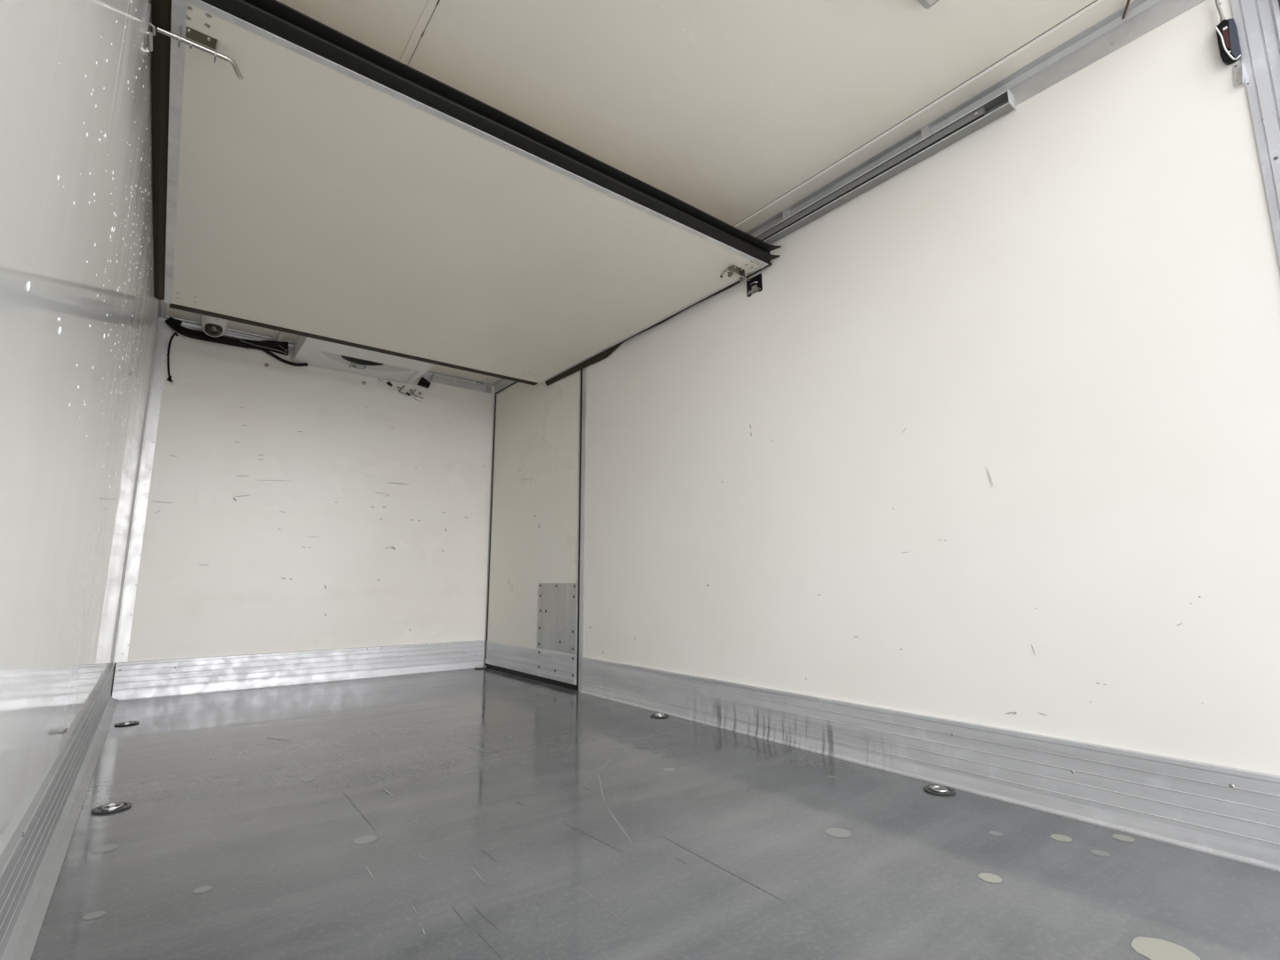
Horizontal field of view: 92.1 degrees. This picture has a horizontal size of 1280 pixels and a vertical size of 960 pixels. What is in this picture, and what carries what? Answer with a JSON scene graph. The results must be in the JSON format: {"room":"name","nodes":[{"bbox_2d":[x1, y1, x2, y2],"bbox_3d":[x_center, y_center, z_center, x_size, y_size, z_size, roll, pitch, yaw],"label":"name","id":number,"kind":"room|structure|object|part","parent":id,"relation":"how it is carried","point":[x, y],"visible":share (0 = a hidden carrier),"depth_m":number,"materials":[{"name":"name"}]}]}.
{"room":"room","nodes":[
{"label":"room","id":0,"kind":"room"},
{"bbox_2d":[0,0,156,855],"bbox_3d":[-1.551,-0.167,1.750,0.080,2.320,4.300,7,-12,-37],"label":"wall","id":1,"kind":"structure","parent":0,"point":[64,532],"depth_m":1.00,"materials":[{"name":"white plastic"}]},
{"bbox_2d":[0,663,118,959],"bbox_3d":[-1.484,0.829,1.603,0.046,0.295,4.250,7,-12,-37],"label":"baseboard","id":2,"kind":"structure","parent":1,"relation":"attached to","point":[31,862],"depth_m":1.29,"materials":[{"name":"grey metal"}]},
{"bbox_2d":[144,2,155,55],"bbox_3d":[-1.157,-1.059,1.458,0.017,0.078,0.083,7,-12,-37],"label":"latch","id":3,"kind":"object","parent":1,"relation":"attached to","point":[148,35],"visible":1,"depth_m":1.44,"materials":[{"name":"silver metal"}]},
{"bbox_3d":[-1.161,-1.060,1.454,0.006,0.078,0.083,7,-12,-37],"label":"plate","id":4,"kind":"part","parent":3,"relation":"part of","materials":[{"name":"silver metal"}]},
{"bbox_2d":[156,298,166,328],"bbox_3d":[-1.480,-1.189,1.920,0.036,0.088,4.210,7,-12,-37],"label":"trim","id":5,"kind":"structure","parent":1,"relation":"attached to","point":[161,305],"depth_m":3.45,"materials":[{"name":"metal"}]},
{"bbox_2d":[111,328,494,688],"bbox_3d":[-1.964,0.226,4.101,2.180,2.320,0.081,7,-12,-37],"label":"wall","id":6,"kind":"structure","parent":0,"point":[290,508],"depth_m":3.93,"materials":[{"name":"grey"}]},
{"bbox_2d":[112,328,169,663],"bbox_3d":[-2.775,0.051,3.438,0.062,1.868,0.012,7,-12,-37],"label":"trim","id":7,"kind":"structure","parent":6,"relation":"attached to","point":[131,573],"depth_m":3.43,"materials":[{"name":"white metal"}]},
{"bbox_2d":[165,316,307,366],"bbox_3d":[-2.468,-0.844,3.811,0.753,0.158,0.054,7,-12,-37],"label":"cable loom","id":8,"kind":"object","parent":6,"relation":"attached to","point":[277,347],"visible":0.99,"depth_m":3.79,"materials":[{"name":"black plastic"}]},
{"bbox_2d":[167,332,178,384],"bbox_3d":[-2.724,-0.712,3.599,0.061,0.318,0.020,7,-12,-37],"label":"hanging cable","id":9,"kind":"object","parent":8,"relation":"hanging from","point":[169,379],"visible":1,"depth_m":3.58,"materials":[{"name":"black plastic"}]},
{"bbox_2d":[224,333,266,341],"bbox_3d":[-2.433,-0.877,3.832,0.244,0.020,0.017,7,-12,-37],"label":"conduit pipe","id":10,"kind":"object","parent":6,"relation":"attached to","point":[226,334],"visible":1,"depth_m":3.80,"materials":[{"name":"white metal"}]},
{"bbox_2d":[111,640,484,700],"bbox_3d":[-1.962,1.167,3.880,2.074,0.192,0.020,7,-12,-37],"label":"baseboard","id":11,"kind":"structure","parent":6,"relation":"attached to","point":[174,676],"depth_m":3.73,"materials":[{"name":"metal"}]},
{"bbox_2d":[157,315,492,393],"bbox_3d":[-1.975,-0.817,4.195,2.070,0.072,0.036,7,-12,-37],"label":"trim","id":12,"kind":"structure","parent":6,"relation":"attached to","point":[486,388],"depth_m":4.50,"materials":[{"name":"metal"}]},
{"bbox_2d":[430,373,483,384],"bbox_3d":[-1.380,-0.745,4.651,0.412,0.076,0.021,7,-12,-37],"label":"conduit pipe","id":13,"kind":"object","parent":6,"relation":"attached to","point":[432,374],"visible":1,"depth_m":4.65,"materials":[{"name":"white metal"}]},
{"bbox_2d":[483,392,495,667],"bbox_3d":[-1.112,0.344,4.683,0.066,2.075,0.015,7,-12,-37],"label":"trim","id":14,"kind":"structure","parent":6,"relation":"attached to","point":[484,666],"depth_m":4.65,"materials":[{"name":"grey plastic"}]},
{"bbox_2d":[166,0,1095,381],"bbox_3d":[-0.664,-1.168,2.556,2.200,0.084,4.390,7,-12,-37],"label":"ceiling","id":15,"kind":"structure","parent":0,"point":[898,57],"depth_m":1.85,"materials":[{"name":"grey plastic"}]},
{"bbox_2d":[200,314,228,336],"bbox_3d":[-2.493,-0.890,3.607,0.132,0.119,0.133,7,-12,-37],"label":"dome camera","id":16,"kind":"object","parent":15,"relation":"attached to","point":[212,326],"visible":0.98,"depth_m":3.56,"materials":[{"name":"white plastic"}]},
{"bbox_2d":[277,331,286,342],"bbox_3d":[-2.080,-0.935,3.652,0.025,0.016,0.715,7,-12,-37],"label":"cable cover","id":17,"kind":"object","parent":15,"relation":"attached to","point":[282,334],"visible":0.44,"depth_m":3.85,"materials":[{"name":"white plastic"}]},
{"bbox_2d":[292,335,434,383],"bbox_3d":[-1.781,-0.823,4.010,0.752,0.118,0.556,7,-12,-37],"label":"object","id":18,"kind":"object","parent":15,"relation":"attached to","point":[315,352],"visible":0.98,"depth_m":4.00,"materials":[{"name":"light grey plastic"},{"name":"black plastic"}]},
{"bbox_2d":[341,355,384,365],"bbox_3d":[-1.811,-0.779,4.018,0.270,0.010,0.135,7,-12,-37],"label":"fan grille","id":19,"kind":"object","parent":18,"relation":"attached to","point":[353,360],"depth_m":4.02,"materials":[{"name":"black plastic"}]},
{"bbox_2d":[377,376,430,401],"bbox_3d":[-1.682,-0.669,4.399,0.363,0.183,0.035,7,-12,-37],"label":"bundle","id":20,"kind":"object","parent":18,"relation":"hanging from","point":[423,382],"visible":1,"depth_m":4.45,"materials":[{"name":"grey plastic"}]},
{"bbox_2d":[754,88,1015,244],"bbox_3d":[0.236,-0.996,3.043,0.046,0.097,2.952,7,-12,-37],"label":"rail","id":21,"kind":"object","parent":15,"relation":"attached to","point":[1004,103],"visible":0.65,"depth_m":2.17,"materials":[{"name":"white metal"}]},
{"bbox_2d":[150,0,781,385],"bbox_3d":[-0.871,-0.886,2.781,2.093,0.137,2.098,7,-12,-37],"label":"partition panel","id":22,"kind":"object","parent":21,"relation":"hanging from","point":[309,180],"depth_m":2.28,"materials":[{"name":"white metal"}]},
{"bbox_3d":[-1.663,-0.980,2.191,0.029,0.002,1.972,7,-12,-37],"label":"edge trim","id":23,"kind":"part","parent":22,"relation":"part of","materials":[{"name":"white metal"}]},
{"bbox_3d":[-0.263,-1.013,2.016,2.022,0.002,0.022,7,-12,-37],"label":"edge trim","id":24,"kind":"part","parent":22,"relation":"part of","materials":[{"name":"white metal"}]},
{"bbox_3d":[-0.075,-0.782,3.401,0.015,0.002,1.971,7,-12,-37],"label":"edge trim","id":25,"kind":"part","parent":22,"relation":"part of","materials":[{"name":"black rubber"}]},
{"bbox_3d":[1.137,-1.167,1.888,0.046,0.049,0.002,7,-12,-37],"label":"plate","id":26,"kind":"part","parent":21,"relation":"part of","materials":[{"name":"white metal"}]},
{"bbox_2d":[917,0,939,8],"bbox_3d":[0.776,-1.289,1.516,0.162,0.034,0.235,7,-12,-37],"label":"recessed light","id":27,"kind":"object","parent":15,"relation":"in","point":[926,4],"visible":1,"depth_m":1.63,"materials":[{"name":"grey plastic"}]},
{"bbox_2d":[925,0,936,4],"bbox_3d":[0.777,-1.276,1.513,0.132,0.006,0.203,7,-12,-37],"label":"diffuser","id":28,"kind":"object","parent":27,"relation":"attached to","point":[927,2],"depth_m":1.62,"materials":[{"name":"grey"}]},
{"bbox_2d":[30,667,1279,959],"bbox_3d":[-0.658,1.029,2.189,2.200,0.101,4.390,7,-12,-37],"label":"floor","id":29,"kind":"structure","parent":0,"point":[488,813],"depth_m":1.40,"materials":[{"name":"grey plastic"}]},
{"bbox_2d":[91,801,132,814],"bbox_3d":[-1.438,0.891,1.680,0.086,0.009,0.086,7,-12,-37],"label":"ring","id":30,"kind":"object","parent":29,"relation":"on","point":[113,807],"visible":1,"depth_m":1.67,"materials":[{"name":"grey metal"}]},
{"bbox_2d":[114,720,139,726],"bbox_3d":[-2.240,1.062,2.694,0.086,0.009,0.086,7,-12,-37],"label":"ring","id":31,"kind":"object","parent":29,"relation":"on","point":[127,723],"visible":1,"depth_m":2.68,"materials":[{"name":"grey metal"}]},
{"bbox_2d":[474,666,487,669],"bbox_3d":[-1.143,1.347,4.425,0.086,0.009,0.086,7,-12,-37],"label":"ring","id":32,"kind":"object","parent":29,"relation":"on","point":[478,668],"visible":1,"depth_m":4.41,"materials":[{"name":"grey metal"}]},
{"bbox_2d":[650,713,669,718],"bbox_3d":[0.090,1.078,2.825,0.086,0.009,0.086,7,-12,-37],"label":"ring","id":33,"kind":"object","parent":29,"relation":"on","point":[655,716],"visible":1,"depth_m":2.81,"materials":[{"name":"grey metal"}]},
{"bbox_2d":[923,784,955,795],"bbox_3d":[0.877,0.906,1.806,0.086,0.009,0.086,7,-12,-37],"label":"ring","id":34,"kind":"object","parent":29,"relation":"on","point":[936,789],"visible":1,"depth_m":1.80,"materials":[{"name":"grey metal"}]},
{"bbox_2d":[584,0,1279,775],"bbox_3d":[0.174,0.048,3.064,0.081,2.320,4.300,7,-12,-37],"label":"wall","id":35,"kind":"structure","parent":0,"point":[990,436],"depth_m":1.84,"materials":[{"name":"grey"}]},
{"bbox_2d":[485,368,582,689],"bbox_3d":[-0.723,0.259,4.176,0.059,2.070,1.273,7,-12,-37],"label":"door","id":36,"kind":"structure","parent":35,"relation":"in","point":[532,620],"depth_m":4.08,"materials":[{"name":"grey"}]},
{"bbox_3d":[-0.730,1.240,4.021,0.054,0.028,1.224,7,-12,-37],"label":"rail","id":37,"kind":"part","parent":36,"relation":"part of","materials":[{"name":"metal"}]},
{"bbox_3d":[-0.746,1.157,4.021,0.005,0.134,1.222,7,-12,-37],"label":"kick plate","id":38,"kind":"part","parent":36,"relation":"part of","materials":[{"name":"metal"}]},
{"bbox_3d":[-0.514,0.837,3.771,0.004,0.406,0.463,7,-12,-37],"label":"access plate","id":39,"kind":"part","parent":36,"relation":"part of","materials":[{"name":"silver metal"}]},
{"bbox_2d":[578,367,587,691],"bbox_3d":[-0.313,0.179,3.661,0.066,2.060,0.052,7,-12,-37],"label":"trim","id":40,"kind":"structure","parent":35,"relation":"attached to","point":[584,370],"depth_m":3.62,"materials":[{"name":"metal"}]},
{"bbox_2d":[746,273,762,296],"bbox_3d":[0.499,-0.855,2.706,0.017,0.078,0.083,7,-12,-37],"label":"latch","id":41,"kind":"object","parent":35,"relation":"attached to","point":[755,285],"visible":0.99,"depth_m":2.70,"materials":[{"name":"black metal"}]},
{"bbox_2d":[483,0,1135,383],"bbox_3d":[0.107,-1.031,3.138,0.078,0.008,4.214,7,-12,-37],"label":"trim","id":42,"kind":"structure","parent":35,"relation":"attached to","point":[1097,11],"depth_m":2.00,"materials":[{"name":"white metal"}]},
{"bbox_2d":[491,0,1205,394],"bbox_3d":[0.141,-0.983,3.180,0.036,0.088,4.250,7,-12,-37],"label":"trim","id":43,"kind":"structure","parent":35,"relation":"attached to","point":[1113,32],"depth_m":1.82,"materials":[{"name":"metal"}]},
{"bbox_2d":[580,656,1279,871],"bbox_3d":[0.563,0.902,2.331,0.020,0.192,2.905,7,-12,-37],"label":"baseboard","id":44,"kind":"structure","parent":35,"relation":"attached to","point":[1220,811],"depth_m":1.73,"materials":[{"name":"silver metal"}]},
{"bbox_2d":[1121,0,1130,18],"bbox_3d":[1.300,-1.269,1.647,0.008,0.017,0.090,-5,-11,27],"label":"stub","id":45,"kind":"object","parent":35,"relation":"attached to","point":[1128,1],"visible":1,"depth_m":1.65,"materials":[{"name":"silver"}]},
{"bbox_2d":[1215,0,1241,64],"bbox_3d":[1.436,-1.113,1.512,0.024,0.212,0.035,7,-12,-37],"label":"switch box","id":46,"kind":"object","parent":35,"relation":"attached to","point":[1227,32],"visible":1,"depth_m":1.50,"materials":[{"name":"black plastic"}]},
{"bbox_2d":[1232,61,1245,86],"bbox_3d":[1.443,-0.979,1.487,0.016,0.063,0.022,7,-12,-37],"label":"bracket","id":47,"kind":"object","parent":35,"relation":"attached to","point":[1238,68],"visible":1,"depth_m":1.49,"materials":[{"name":"metal"}]},
{"bbox_2d":[1230,0,1279,264],"bbox_3d":[1.505,-0.251,1.354,0.094,2.140,0.075,7,-12,-37],"label":"trim","id":48,"kind":"structure","parent":35,"relation":"attached to","point":[1257,21],"depth_m":1.45,"materials":[{"name":"grey metal"}]}
]}

